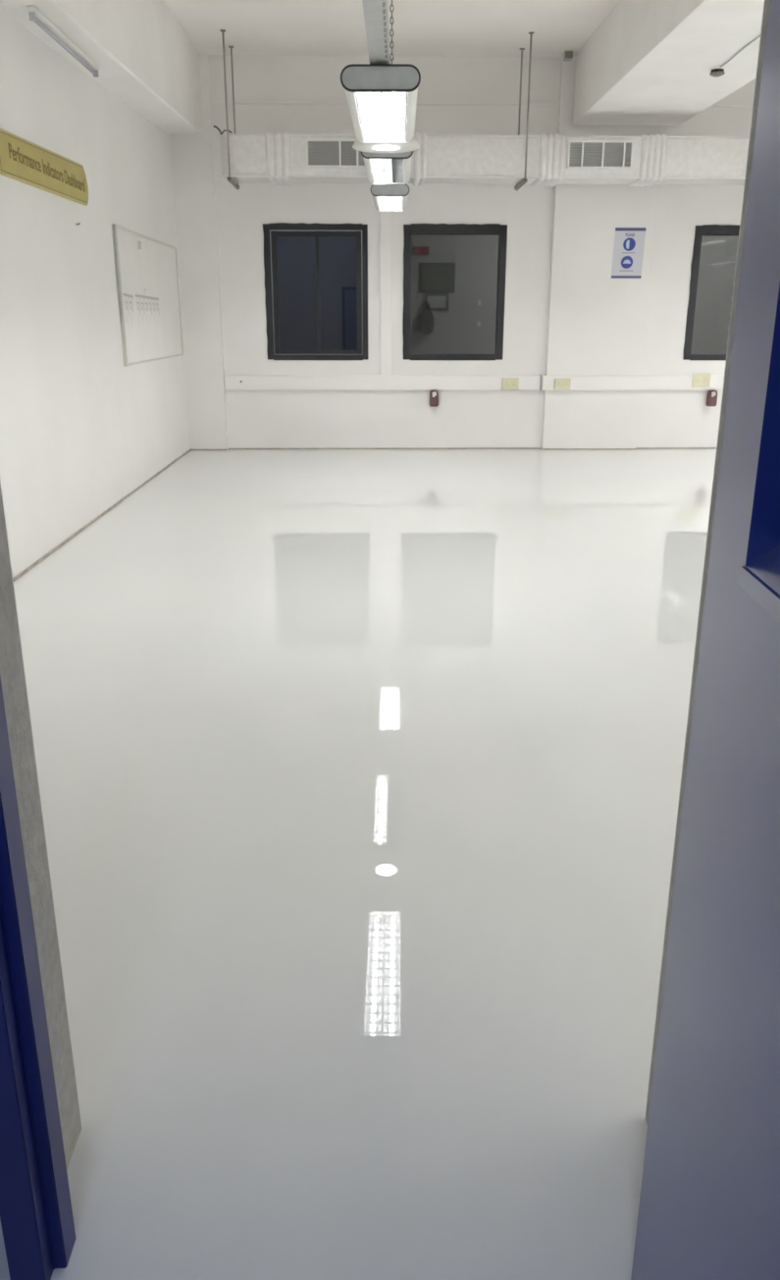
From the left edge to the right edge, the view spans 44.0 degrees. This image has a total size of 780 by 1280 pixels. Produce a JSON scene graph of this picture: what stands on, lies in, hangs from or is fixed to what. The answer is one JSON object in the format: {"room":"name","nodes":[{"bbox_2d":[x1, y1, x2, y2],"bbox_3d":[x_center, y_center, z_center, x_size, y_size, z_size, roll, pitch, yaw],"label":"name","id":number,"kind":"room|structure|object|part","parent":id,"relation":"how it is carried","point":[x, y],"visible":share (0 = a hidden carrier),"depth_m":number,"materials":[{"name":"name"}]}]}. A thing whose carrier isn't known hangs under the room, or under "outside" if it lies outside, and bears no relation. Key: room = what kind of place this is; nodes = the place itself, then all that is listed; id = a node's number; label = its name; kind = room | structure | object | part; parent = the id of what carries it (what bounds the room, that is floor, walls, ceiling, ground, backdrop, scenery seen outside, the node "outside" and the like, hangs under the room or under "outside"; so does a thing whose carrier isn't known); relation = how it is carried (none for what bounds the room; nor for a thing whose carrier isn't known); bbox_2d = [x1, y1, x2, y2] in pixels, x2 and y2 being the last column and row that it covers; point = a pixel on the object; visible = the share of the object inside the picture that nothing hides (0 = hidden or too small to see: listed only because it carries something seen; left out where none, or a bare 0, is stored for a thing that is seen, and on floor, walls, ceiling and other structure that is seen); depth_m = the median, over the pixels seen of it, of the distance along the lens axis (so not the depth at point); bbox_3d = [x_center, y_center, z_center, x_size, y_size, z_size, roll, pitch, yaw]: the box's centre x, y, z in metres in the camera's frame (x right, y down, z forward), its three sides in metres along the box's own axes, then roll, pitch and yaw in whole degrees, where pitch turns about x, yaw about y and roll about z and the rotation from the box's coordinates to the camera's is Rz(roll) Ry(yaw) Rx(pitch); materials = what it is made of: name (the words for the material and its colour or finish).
{"room":"empty industrial workshop","nodes":[
{"label":"empty industrial workshop","id":0,"kind":"room"},
{"bbox_2d":[0,6,190,577],"bbox_3d":[-2.381,-2.638,6.052,0.200,4.180,10.850,0,18,-1],"label":"wall","id":1,"kind":"structure","parent":0,"point":[81,429],"depth_m":6.95,"materials":[{"name":"paint"}]},
{"bbox_2d":[0,128,88,205],"bbox_3d":[-2.281,-3.136,6.442,0.022,0.290,1.900,0,18,-1],"label":"sign","id":2,"kind":"object","parent":1,"relation":"attached to","point":[24,161],"visible":1,"depth_m":6.29,"materials":[{"name":"beige"}]},
{"bbox_2d":[26,6,98,77],"bbox_3d":[-2.108,-3.885,6.313,0.044,0.070,1.420,0,18,-1],"label":"light","id":3,"kind":"object","parent":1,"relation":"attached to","point":[35,15],"visible":1,"depth_m":6.16,"materials":[{"name":"white plastic"}]},
{"bbox_2d":[0,0,202,133],"bbox_3d":[-2.104,-4.151,5.566,0.350,1.001,10.270,0,18,-1],"label":"beam","id":4,"kind":"structure","parent":1,"relation":"attached to","point":[142,53],"depth_m":7.72,"materials":[{"name":"paint"}]},
{"bbox_2d":[13,448,191,582],"bbox_3d":[-2.279,-0.667,6.721,0.010,0.018,10.270,0,18,-1],"label":"baseboard","id":5,"kind":"structure","parent":1,"relation":"attached to","point":[103,513],"depth_m":7.32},
{"bbox_2d":[112,224,182,366],"bbox_3d":[-2.341,-3.375,9.585,0.035,1.150,2.764,0,18,-1],"label":"whiteboard","id":6,"kind":"object","parent":1,"relation":"attached to","point":[147,268],"visible":1,"depth_m":9.31,"materials":[{"name":"white"}]},
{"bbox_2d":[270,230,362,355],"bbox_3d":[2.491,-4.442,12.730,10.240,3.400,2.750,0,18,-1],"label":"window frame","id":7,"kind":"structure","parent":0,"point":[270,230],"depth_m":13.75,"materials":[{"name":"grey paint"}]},
{"bbox_2d":[13,448,715,1279],"bbox_3d":[2.682,0.068,4.748,10.240,0.120,15.250,0,18,-1],"label":"floor","id":8,"kind":"structure","parent":0,"point":[359,771],"depth_m":2.88,"materials":[{"name":"white paint"}]},
{"bbox_2d":[0,0,768,1279],"bbox_3d":[2.751,-1.000,1.148,9.840,4.180,0.315,0,18,-1],"label":"wall","id":9,"kind":"structure","parent":0,"point":[13,679],"depth_m":1.61,"materials":[{"name":"paint"}]},
{"bbox_2d":[0,675,75,1279],"bbox_3d":[-0.041,0.006,1.282,1.145,2.180,0.095,0,18,-1],"label":"door","id":10,"kind":"structure","parent":9,"relation":"in","point":[36,1211],"depth_m":1.48,"materials":[{"name":"blue metal"}]},
{"bbox_2d":[631,0,779,1279],"bbox_3d":[0.392,0.224,0.790,0.062,2.070,1.014,1,18,3],"label":"door leaf","id":11,"kind":"structure","parent":10,"relation":"attached to","point":[708,1208],"depth_m":1.08,"materials":[{"name":"metal"}]},
{"bbox_2d":[572,0,763,125],"bbox_3d":[2.691,-4.330,5.599,1.171,0.671,10.240,0,18,-1],"label":"beam","id":12,"kind":"structure","parent":9,"relation":"attached to","point":[648,63],"depth_m":8.34,"materials":[{"name":"paint"}]},
{"bbox_2d":[708,66,725,76],"bbox_3d":[2.760,-4.795,8.155,0.136,0.060,0.136,0,18,-1],"label":"smoke detector","id":13,"kind":"object","parent":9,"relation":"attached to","point":[715,71],"visible":1,"depth_m":8.12,"materials":[{"name":"white plastic"}]},
{"bbox_2d":[710,68,723,72],"bbox_3d":[2.760,-4.798,8.154,0.104,0.020,0.104,0,18,-1],"label":"grille","id":14,"kind":"object","parent":13,"relation":"attached to","point":[712,70],"depth_m":8.11,"materials":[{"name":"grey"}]},
{"bbox_2d":[719,34,759,67],"bbox_3d":[2.743,-4.448,7.047,0.019,0.018,2.202,0,18,1],"label":"wire","id":15,"kind":"object","parent":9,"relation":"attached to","point":[758,36],"visible":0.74,"depth_m":7.57,"materials":[{"name":"grey metal"}]},
{"bbox_2d":[164,0,619,57],"bbox_3d":[2.640,-4.744,5.465,10.240,0.200,10.850,0,18,-1],"label":"ceiling","id":16,"kind":"structure","parent":0,"point":[322,28],"depth_m":9.29,"materials":[{"name":"paint"}]},
{"bbox_2d":[219,29,239,189],"bbox_3d":[-1.643,-5.427,9.964,0.050,1.355,0.680,0,18,-1],"label":"hanger","id":17,"kind":"object","parent":16,"relation":"hanging from","point":[237,186],"visible":1,"depth_m":9.82,"materials":[{"name":"silver metal"}]},
{"bbox_3d":[-1.636,-5.332,9.679,0.017,1.355,0.017,7,20,20],"label":"rod","id":18,"kind":"part","parent":17,"relation":"part of","materials":[{"name":"silver metal"}]},
{"bbox_3d":[-1.649,-5.521,10.248,0.017,1.355,0.017,-8,20,-22],"label":"rod","id":19,"kind":"part","parent":17,"relation":"part of","materials":[{"name":"silver metal"}]},
{"bbox_2d":[220,131,749,186],"bbox_3d":[2.841,-5.049,10.190,9.140,0.443,0.558,0,18,-1],"label":"air duct","id":20,"kind":"object","parent":17,"relation":"on","point":[283,158],"visible":0.92,"depth_m":9.92,"materials":[{"name":"white metal"}]},
{"bbox_2d":[213,125,231,134],"bbox_3d":[-1.692,-5.166,9.786,0.186,0.086,0.016,0,18,-1],"label":"clip","id":21,"kind":"object","parent":20,"relation":"attached to","point":[215,126],"visible":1,"depth_m":9.78,"materials":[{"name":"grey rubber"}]},
{"bbox_2d":[305,138,364,168],"bbox_3d":[-0.526,-4.967,9.863,0.656,0.260,0.030,0,18,-1],"label":"grille","id":22,"kind":"object","parent":20,"relation":"attached to","point":[319,153],"depth_m":9.86,"materials":[{"name":"grey metal"}]},
{"bbox_2d":[566,140,633,168],"bbox_3d":[2.158,-4.982,9.918,0.673,0.260,0.030,0,18,-1],"label":"grille","id":23,"kind":"object","parent":20,"relation":"attached to","point":[580,154],"depth_m":9.91,"materials":[{"name":"grey metal"}]},
{"bbox_2d":[389,0,393,64],"bbox_3d":[0.009,-3.199,3.785,0.014,1.681,0.013,17,25,41],"label":"chain","id":24,"kind":"object","parent":16,"relation":"hanging from","point":[391,5],"visible":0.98,"depth_m":4.01,"materials":[{"name":"metal"}]},
{"bbox_2d":[514,31,533,191],"bbox_3d":[1.386,-5.444,10.027,0.050,1.355,0.680,0,18,-1],"label":"hanger","id":25,"kind":"object","parent":16,"relation":"hanging from","point":[522,182],"visible":1,"depth_m":9.90,"materials":[{"name":"silver metal"}]},
{"bbox_3d":[1.380,-5.538,10.311,0.017,1.355,0.017,-8,20,-22],"label":"rod","id":26,"kind":"part","parent":25,"relation":"part of","materials":[{"name":"silver metal"}]},
{"bbox_3d":[1.393,-5.349,9.742,0.017,1.355,0.017,7,20,20],"label":"rod","id":27,"kind":"part","parent":25,"relation":"part of","materials":[{"name":"silver metal"}]},
{"bbox_2d":[562,50,573,61],"bbox_3d":[1.883,-6.185,10.231,0.090,0.075,0.106,0,18,-1],"label":"junction box","id":28,"kind":"object","parent":16,"relation":"attached to","point":[566,55],"visible":1,"depth_m":10.19,"materials":[{"name":"grey metal"}]},
{"bbox_3d":[1.884,-6.169,10.184,0.080,0.064,0.006,0,18,-1],"label":"lid","id":29,"kind":"part","parent":28,"relation":"part of","materials":[{"name":"metal"}]},
{"bbox_2d":[208,55,755,448],"bbox_3d":[2.523,-4.346,11.208,9.840,4.180,0.200,0,18,-1],"label":"wall","id":30,"kind":"structure","parent":0,"point":[668,418],"depth_m":11.05,"materials":[{"name":"paint"}]},
{"bbox_2d":[170,53,227,449],"bbox_3d":[-2.173,-4.276,10.978,0.440,4.180,0.080,0,18,-1],"label":"column","id":31,"kind":"structure","parent":30,"relation":"attached to","point":[192,153],"depth_m":10.99,"materials":[{"name":"paint"}]},
{"bbox_2d":[262,222,368,359],"bbox_3d":[-0.846,-4.010,11.168,1.182,1.486,0.084,0,18,-1],"label":"window","id":32,"kind":"structure","parent":30,"relation":"in","point":[317,275],"depth_m":11.17,"materials":[{"name":"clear glass"}]},
{"bbox_3d":[-1.082,-4.619,10.989,0.501,0.059,0.020,0,18,-1],"label":"sash rail","id":33,"kind":"part","parent":32,"relation":"part of","materials":[{"name":"black metal"}]},
{"bbox_3d":[-1.083,-4.008,11.193,0.481,1.270,0.004,0,18,-1],"label":"pane","id":34,"kind":"part","parent":32,"relation":"part of","materials":[{"name":"clear glass"}]},
{"bbox_3d":[-1.083,-3.398,11.395,0.501,0.044,0.020,0,18,-1],"label":"sash rail","id":35,"kind":"part","parent":32,"relation":"part of","materials":[{"name":"black metal"}]},
{"bbox_3d":[-0.587,-4.614,10.976,0.481,0.059,0.020,0,18,-1],"label":"sash rail","id":36,"kind":"part","parent":32,"relation":"part of","materials":[{"name":"black metal"}]},
{"bbox_3d":[-0.588,-4.003,11.179,0.461,1.270,0.004,0,18,-1],"label":"pane","id":37,"kind":"part","parent":32,"relation":"part of","materials":[{"name":"clear glass"}]},
{"bbox_3d":[-0.589,-3.393,11.382,0.481,0.044,0.020,0,18,-1],"label":"sash rail","id":38,"kind":"part","parent":32,"relation":"part of","materials":[{"name":"black metal"}]},
{"bbox_2d":[224,374,541,390],"bbox_3d":[-0.076,-3.049,11.440,3.738,0.171,0.065,0,18,-1],"label":"cable trunking","id":39,"kind":"object","parent":30,"relation":"attached to","point":[231,382],"visible":1,"depth_m":11.42,"materials":[{"name":"white plastic"}]},
{"bbox_2d":[429,390,438,406],"bbox_3d":[0.523,-2.870,11.467,0.104,0.188,0.094,0,18,-1],"label":"connector","id":40,"kind":"object","parent":39,"relation":"hanging from","point":[433,394],"visible":1,"depth_m":11.43,"materials":[{"name":"plastic"}]},
{"bbox_2d":[501,377,518,389],"bbox_3d":[1.423,-3.034,11.441,0.195,0.130,0.018,0,18,-1],"label":"power socket","id":41,"kind":"object","parent":39,"relation":"attached to","point":[507,383],"visible":1,"depth_m":11.43,"materials":[{"name":"beige plastic"}]},
{"bbox_2d":[503,380,508,386],"bbox_3d":[1.376,-3.032,11.433,0.064,0.078,0.004,0,18,-1],"label":"socket","id":42,"kind":"object","parent":41,"relation":"attached to","point":[505,382],"depth_m":11.43,"materials":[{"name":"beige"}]},
{"bbox_2d":[511,380,516,386],"bbox_3d":[1.470,-3.032,11.435,0.064,0.078,0.004,0,18,-1],"label":"socket","id":43,"kind":"object","parent":41,"relation":"attached to","point":[513,383],"depth_m":11.43,"materials":[{"name":"beige plastic"}]},
{"bbox_2d":[209,100,559,106],"bbox_3d":[-0.052,-5.852,10.528,3.800,0.030,0.030,0,18,-1],"label":"trim","id":44,"kind":"structure","parent":30,"relation":"attached to","point":[267,102],"depth_m":10.52,"materials":[{"name":"paint"}]},
{"bbox_2d":[379,211,391,375],"bbox_3d":[-0.048,-4.481,10.980,0.132,2.840,0.037,0,18,-1],"label":"conduit","id":45,"kind":"object","parent":30,"relation":"attached to","point":[384,216],"visible":0.55,"depth_m":11.12,"materials":[{"name":"white plastic"}]},
{"bbox_2d":[191,447,715,450],"bbox_3d":[2.530,-2.325,11.729,9.828,0.014,0.088,0,18,-1],"label":"baseboard","id":46,"kind":"structure","parent":30,"relation":"attached to","point":[437,447],"depth_m":11.71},
{"bbox_2d":[402,223,506,359],"bbox_3d":[0.737,-4.019,11.201,1.180,1.486,0.084,0,18,-1],"label":"window","id":47,"kind":"structure","parent":30,"relation":"in","point":[454,275],"depth_m":11.19,"materials":[{"name":"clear glass"}]},
{"bbox_2d":[542,375,643,390],"bbox_3d":[2.396,-3.039,11.418,1.190,0.165,0.059,0,18,-1],"label":"cable trunking","id":48,"kind":"object","parent":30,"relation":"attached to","point":[576,382],"visible":1,"depth_m":11.39,"materials":[{"name":"white plastic"}]},
{"bbox_2d":[554,378,570,389],"bbox_3d":[2.030,-3.016,11.376,0.185,0.117,0.018,0,18,-1],"label":"power socket","id":49,"kind":"object","parent":48,"relation":"attached to","point":[559,384],"visible":1,"depth_m":11.37,"materials":[{"name":"beige plastic"}]},
{"bbox_2d":[555,381,561,386],"bbox_3d":[1.985,-3.013,11.369,0.064,0.070,0.004,0,18,-1],"label":"socket","id":50,"kind":"object","parent":49,"relation":"attached to","point":[558,384],"depth_m":11.37,"materials":[{"name":"beige plastic"}]},
{"bbox_2d":[563,381,568,386],"bbox_3d":[2.074,-3.014,11.371,0.064,0.070,0.004,0,18,-1],"label":"socket","id":51,"kind":"object","parent":49,"relation":"attached to","point":[566,384],"depth_m":11.37,"materials":[{"name":"beige plastic"}]},
{"bbox_2d":[541,55,661,448],"bbox_3d":[2.414,-4.302,11.073,1.135,4.180,0.080,0,18,-1],"label":"pillar","id":52,"kind":"structure","parent":30,"relation":"attached to","point":[597,321],"depth_m":11.17,"materials":[{"name":"paint"}]},
{"bbox_2d":[610,227,645,278],"bbox_3d":[2.712,-4.405,11.001,0.360,0.542,0.005,0,18,-1],"label":"poster","id":53,"kind":"object","parent":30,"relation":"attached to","point":[628,242],"visible":1,"depth_m":11.00,"materials":[{"name":"white paper"}]},
{"bbox_2d":[642,375,723,389],"bbox_3d":[5.219,-3.080,11.553,4.450,0.165,0.059,0,18,-1],"label":"cable trunking","id":54,"kind":"object","parent":30,"relation":"attached to","point":[650,382],"visible":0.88,"depth_m":11.49,"materials":[{"name":"white plastic"}]},
{"bbox_2d":[691,373,710,386],"bbox_3d":[3.694,-3.084,11.475,0.208,0.141,0.018,0,18,-1],"label":"power socket","id":55,"kind":"object","parent":54,"relation":"attached to","point":[698,380],"visible":1,"depth_m":11.47,"materials":[{"name":"beige plastic"}]},
{"bbox_2d":[705,390,716,406],"bbox_3d":[3.843,-2.889,11.536,0.104,0.188,0.094,0,18,-1],"label":"connector","id":56,"kind":"object","parent":54,"relation":"hanging from","point":[711,397],"visible":1,"depth_m":11.51,"materials":[{"name":"plastic"}]},
{"bbox_2d":[683,224,739,359],"bbox_3d":[4.061,-4.037,11.270,1.183,1.485,0.084,0,18,-1],"label":"window","id":57,"kind":"structure","parent":30,"relation":"in","point":[713,265],"depth_m":11.25,"materials":[{"name":"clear glass"}]},
{"bbox_2d":[709,103,752,106],"bbox_3d":[5.215,-5.881,10.637,4.465,0.030,0.030,0,18,-1],"label":"trim","id":58,"kind":"structure","parent":30,"relation":"attached to","point":[713,104],"depth_m":10.59,"materials":[{"name":"paint"}]},
{"bbox_3d":[-0.026,-4.817,8.411,0.017,1.531,0.017,0,18,-1],"label":"chain","id":59,"kind":"object","parent":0,"visible":0},
{"bbox_2d":[339,0,420,211],"bbox_3d":[-0.027,-2.849,5.324,0.418,0.257,8.906,0,18,0],"label":"light","id":60,"kind":"object","parent":59,"relation":"hanging from","point":[381,99],"depth_m":4.50,"materials":[{"name":"white metal"}]},
{"bbox_3d":[-0.030,-2.875,5.315,0.082,0.202,8.906,0,18,0],"label":"lighting trunking","id":61,"kind":"part","parent":60,"relation":"part of","materials":[{"name":"grey metal"}]},
{"bbox_3d":[-0.023,-2.970,5.758,0.406,0.082,0.406,0,18,-1],"label":"pendant lamp","id":62,"kind":"part","parent":60,"relation":"part of","materials":[{"name":"white plastic"}]},
{"bbox_3d":[-0.023,-2.935,5.769,0.160,0.008,0.160,0,18,-1],"label":"globe","id":63,"kind":"part","parent":60,"relation":"part of","materials":[{"name":"white"}]},
{"bbox_3d":[-0.015,-3.293,6.687,0.333,0.107,1.251,0,18,0],"label":"hanging light","id":64,"kind":"part","parent":60,"relation":"part of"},
{"bbox_3d":[0.005,-4.063,8.877,0.333,0.107,1.251,0,18,0],"label":"hanging light","id":65,"kind":"part","parent":60,"relation":"part of","materials":[{"name":"white plastic"}]}
]}

